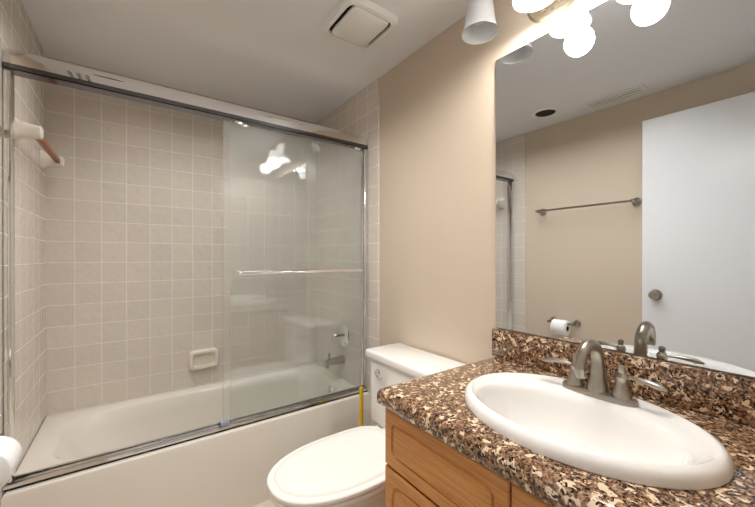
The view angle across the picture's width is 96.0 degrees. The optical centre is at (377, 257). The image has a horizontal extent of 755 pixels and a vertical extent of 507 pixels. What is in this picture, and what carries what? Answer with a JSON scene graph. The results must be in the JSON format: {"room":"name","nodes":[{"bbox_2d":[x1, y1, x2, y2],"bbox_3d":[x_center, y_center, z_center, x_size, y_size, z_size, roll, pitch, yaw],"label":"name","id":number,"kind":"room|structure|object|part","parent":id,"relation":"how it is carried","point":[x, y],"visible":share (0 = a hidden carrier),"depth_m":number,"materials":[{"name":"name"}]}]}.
{"room":"bathroom","nodes":[
{"label":"bathroom","id":0,"kind":"room"},
{"bbox_2d":[21,0,468,122],"bbox_3d":[-0.374,-1.079,1.184,1.720,0.100,2.660,0,0,-36],"label":"ceiling","id":1,"kind":"structure","parent":0,"point":[291,58],"depth_m":1.65,"materials":[{"name":"white paint"}]},
{"bbox_2d":[322,0,398,49],"bbox_3d":[-0.079,-1.015,1.494,0.270,0.028,0.270,0,0,-36],"label":"ceiling exhaust fan","id":2,"kind":"object","parent":1,"relation":"attached to","point":[361,24],"visible":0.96,"depth_m":1.46,"materials":[{"name":"white plastic"}]},
{"bbox_2d":[330,5,389,44],"bbox_3d":[-0.079,-1.017,1.494,0.212,0.001,0.212,0,0,-36],"label":"cavity","id":3,"kind":"object","parent":2,"relation":"attached to","point":[340,17],"visible":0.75,"depth_m":1.47,"materials":[{"name":"black"}]},
{"bbox_3d":[-0.079,-1.008,1.494,0.182,0.012,0.211,0,0,-36],"label":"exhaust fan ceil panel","id":4,"kind":"part","parent":2,"relation":"part of","materials":[{"name":"white plastic"}]},
{"bbox_2d":[252,499,276,506],"bbox_3d":[-0.374,1.240,1.187,1.720,0.100,2.660,0,0,-36],"label":"floor","id":5,"kind":"structure","parent":0,"point":[268,503],"depth_m":1.64,"materials":[{"name":"tile"}]},
{"bbox_2d":[1,381,369,506],"bbox_3d":[-0.871,0.997,1.879,1.502,0.385,0.736,0,0,-36],"label":"tub","id":6,"kind":"object","parent":5,"relation":"on","point":[232,467],"visible":0.62,"depth_m":1.60,"materials":[{"name":"beige ceramic"}]},
{"bbox_2d":[3,68,367,492],"bbox_3d":[-0.683,0.070,1.616,1.500,1.468,0.052,0,0,-36],"label":"shower door","id":7,"kind":"structure","parent":6,"relation":"on","point":[293,342],"depth_m":1.73,"materials":[{"name":"clear glass"}]},
{"bbox_2d":[220,420,228,426],"bbox_3d":[-0.717,0.778,1.592,0.035,0.026,0.038,0,0,-36],"label":"guide","id":8,"kind":"object","parent":7,"relation":"attached to","point":[223,424],"visible":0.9,"depth_m":1.58,"materials":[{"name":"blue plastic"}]},
{"bbox_3d":[-0.401,0.058,1.804,0.778,1.445,0.006,0,0,-36],"label":"glass","id":9,"kind":"part","parent":7,"relation":"part of","materials":[{"name":"clear glass"}]},
{"bbox_2d":[235,120,359,149],"bbox_3d":[-0.388,-0.650,1.826,0.725,0.035,0.032,0,0,-36],"label":"hangers","id":10,"kind":"object","parent":7,"relation":"attached to","point":[240,123],"visible":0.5,"depth_m":1.62,"materials":[{"name":"silver metal"}]},
{"bbox_2d":[235,268,362,275],"bbox_3d":[-0.371,0.075,1.790,0.708,0.028,0.052,0,0,-36],"label":"door towel bar","id":11,"kind":"object","parent":7,"relation":"attached to","point":[238,272],"visible":0.98,"depth_m":1.72,"materials":[{"name":"silver metal"}]},
{"bbox_2d":[359,387,362,426],"bbox_3d":[-0.088,0.939,1.792,0.120,0.499,0.120,0,0,-36],"label":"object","id":12,"kind":"object","parent":5,"relation":"on","point":[360,406],"depth_m":1.79,"materials":[{"name":"yellow"}]},
{"bbox_2d":[267,343,465,506],"bbox_3d":[-0.045,0.818,1.354,0.771,0.744,0.524,0,0,-36],"label":"toilet","id":13,"kind":"object","parent":5,"relation":"on","point":[345,468],"visible":0.52,"depth_m":1.28,"materials":[{"name":"white ceramic"}]},
{"bbox_3d":[-0.137,0.795,1.289,0.545,0.018,0.374,0,0,-36],"label":"seat","id":14,"kind":"part","parent":13,"relation":"part of","materials":[{"name":"white plastic"}]},
{"bbox_3d":[-0.132,0.778,1.292,0.558,0.037,0.376,0,0,-36],"label":"lid","id":15,"kind":"part","parent":13,"relation":"part of","materials":[{"name":"white plastic"}]},
{"bbox_3d":[0.007,0.543,1.568,0.024,0.035,0.088,0,0,-36],"label":"handle","id":16,"kind":"part","parent":13,"relation":"part of","materials":[{"name":"silver metal"}]},
{"bbox_3d":[0.182,0.643,1.518,0.200,0.309,0.490,0,0,-36],"label":"tank","id":17,"kind":"part","parent":13,"relation":"part of","materials":[{"name":"white ceramic"}]},
{"bbox_2d":[377,328,754,506],"bbox_3d":[0.475,0.698,0.820,0.567,0.984,0.845,0,0,-36],"label":"bathroom vanity","id":18,"kind":"object","parent":5,"relation":"on","point":[590,429],"visible":1,"depth_m":0.80,"materials":[{"name":"stone"}]},
{"bbox_2d":[464,373,734,489],"bbox_3d":[0.457,0.437,0.804,0.409,0.171,0.537,0,0,-36],"label":"sink","id":19,"kind":"object","parent":18,"relation":"in","point":[604,439],"depth_m":0.76,"materials":[{"name":"white ceramic"}]},
{"bbox_2d":[541,339,667,407],"bbox_3d":[0.541,0.283,0.864,0.139,0.154,0.292,0,0,-36],"label":"faucet","id":20,"kind":"object","parent":18,"relation":"on","point":[596,392],"depth_m":0.87,"materials":[{"name":"silver metal"}]},
{"bbox_2d":[379,0,754,427],"bbox_3d":[0.284,0.080,1.658,0.100,2.220,2.660,0,0,-36],"label":"wall","id":21,"kind":"structure","parent":0,"point":[437,195],"depth_m":1.54,"materials":[{"name":"beige paint"}]},
{"bbox_2d":[2,47,367,144],"bbox_3d":[-0.683,-0.689,1.615,1.500,0.074,0.048,0,0,-36],"label":"header","id":22,"kind":"object","parent":21,"relation":"attached to","point":[12,56],"visible":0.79,"depth_m":1.43,"materials":[{"name":"silver metal"}]},
{"bbox_2d":[2,61,367,148],"bbox_3d":[-0.683,-0.657,1.615,1.500,0.021,0.051,0,0,-36],"label":"shower door header lip","id":23,"kind":"object","parent":22,"relation":"attached to","point":[53,78],"visible":0.75,"depth_m":1.39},
{"bbox_2d":[316,78,378,425],"bbox_3d":[-0.235,0.079,2.288,0.008,2.220,0.830,0,0,-36],"label":"wall tile","id":24,"kind":"structure","parent":21,"relation":"attached to","point":[357,113],"depth_m":2.01,"materials":[{"name":"beige tile"}]},
{"bbox_2d":[461,0,574,44],"bbox_3d":[0.518,-0.903,1.085,0.185,0.210,0.552,0,0,-36],"label":"sconce","id":25,"kind":"object","parent":21,"relation":"attached to","point":[481,26],"visible":1,"depth_m":1.19,"materials":[{"name":"white glass"}]},
{"bbox_3d":[0.374,-0.884,1.240,0.049,0.078,0.051,0,0,-36],"label":"bulb","id":26,"kind":"part","parent":25,"relation":"part of","materials":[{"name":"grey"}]},
{"bbox_3d":[0.374,-0.888,1.240,0.132,0.142,0.132,0,0,-36],"label":"lamp shade","id":27,"kind":"part","parent":25,"relation":"part of","materials":[{"name":"grey glass"}]},
{"bbox_3d":[0.496,-0.888,1.070,0.132,0.142,0.132,0,0,-36],"label":"lamp shade","id":28,"kind":"part","parent":25,"relation":"part of","materials":[{"name":"white glass"}]},
{"bbox_3d":[0.534,-0.899,1.097,0.146,0.204,0.474,0,0,-36],"label":"plate","id":29,"kind":"part","parent":25,"relation":"part of","materials":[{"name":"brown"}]},
{"bbox_2d":[492,328,754,426],"bbox_3d":[0.696,0.328,0.978,0.022,0.104,0.845,0,0,-36],"label":"backsplash","id":30,"kind":"structure","parent":21,"relation":"attached to","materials":[{"name":"stone"}]},
{"bbox_2d":[496,0,754,377],"bbox_3d":[0.705,-0.245,0.980,0.005,1.036,0.839,0,0,-36],"label":"mirror","id":31,"kind":"object","parent":21,"relation":"attached to","point":[625,176],"visible":1,"depth_m":0.95,"materials":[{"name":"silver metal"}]},
{"bbox_3d":[-1.120,0.079,2.225,1.520,2.220,0.100,0,0,-36],"label":"wall","id":32,"kind":"structure","parent":0,"visible":0},
{"bbox_2d":[46,56,315,415],"bbox_3d":[-1.089,-0.071,2.181,1.504,1.920,0.008,0,0,-36],"label":"wall tile","id":33,"kind":"structure","parent":32,"relation":"attached to","point":[134,249],"depth_m":1.94,"materials":[{"name":"beige tile"}]},
{"bbox_2d":[189,348,218,369],"bbox_3d":[-1.098,0.644,2.151,0.170,0.120,0.030,0,0,-36],"label":"soap dish","id":34,"kind":"object","parent":33,"relation":"attached to","point":[204,358],"visible":1,"depth_m":2.15,"materials":[{"name":"beige ceramic"}]},
{"bbox_3d":[-1.032,0.081,0.713,0.100,2.220,2.660,0,0,-36],"label":"wall","id":35,"kind":"structure","parent":0,"visible":0},
{"bbox_2d":[0,126,10,138],"bbox_3d":[-0.923,-0.359,0.716,0.080,0.054,0.676,0,0,-36],"label":"towel rail","id":36,"kind":"object","parent":35,"relation":"attached to","point":[5,133],"visible":1,"depth_m":0.98,"materials":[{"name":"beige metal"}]},
{"bbox_2d":[0,433,21,488],"bbox_3d":[-0.986,0.523,0.845,0.126,0.116,0.222,0,0,-36],"label":"toilet paper roll","id":37,"kind":"object","parent":35,"relation":"attached to","point":[10,452],"visible":1,"depth_m":0.86,"materials":[{"name":"white paper"}]},
{"bbox_2d":[0,0,45,506],"bbox_3d":[-1.463,0.080,1.406,0.008,2.220,0.830,0,0,-36],"label":"wall tile","id":38,"kind":"structure","parent":35,"relation":"attached to","point":[17,32],"depth_m":1.43,"materials":[{"name":"beige tile"}]},
{"bbox_2d":[15,117,64,169],"bbox_3d":[-1.459,-0.475,1.479,0.084,0.092,0.567,0,0,-36],"label":"towel bar","id":39,"kind":"object","parent":38,"relation":"attached to","point":[50,157],"visible":0.92,"depth_m":1.30,"materials":[{"name":"beige ceramic"}]}
]}

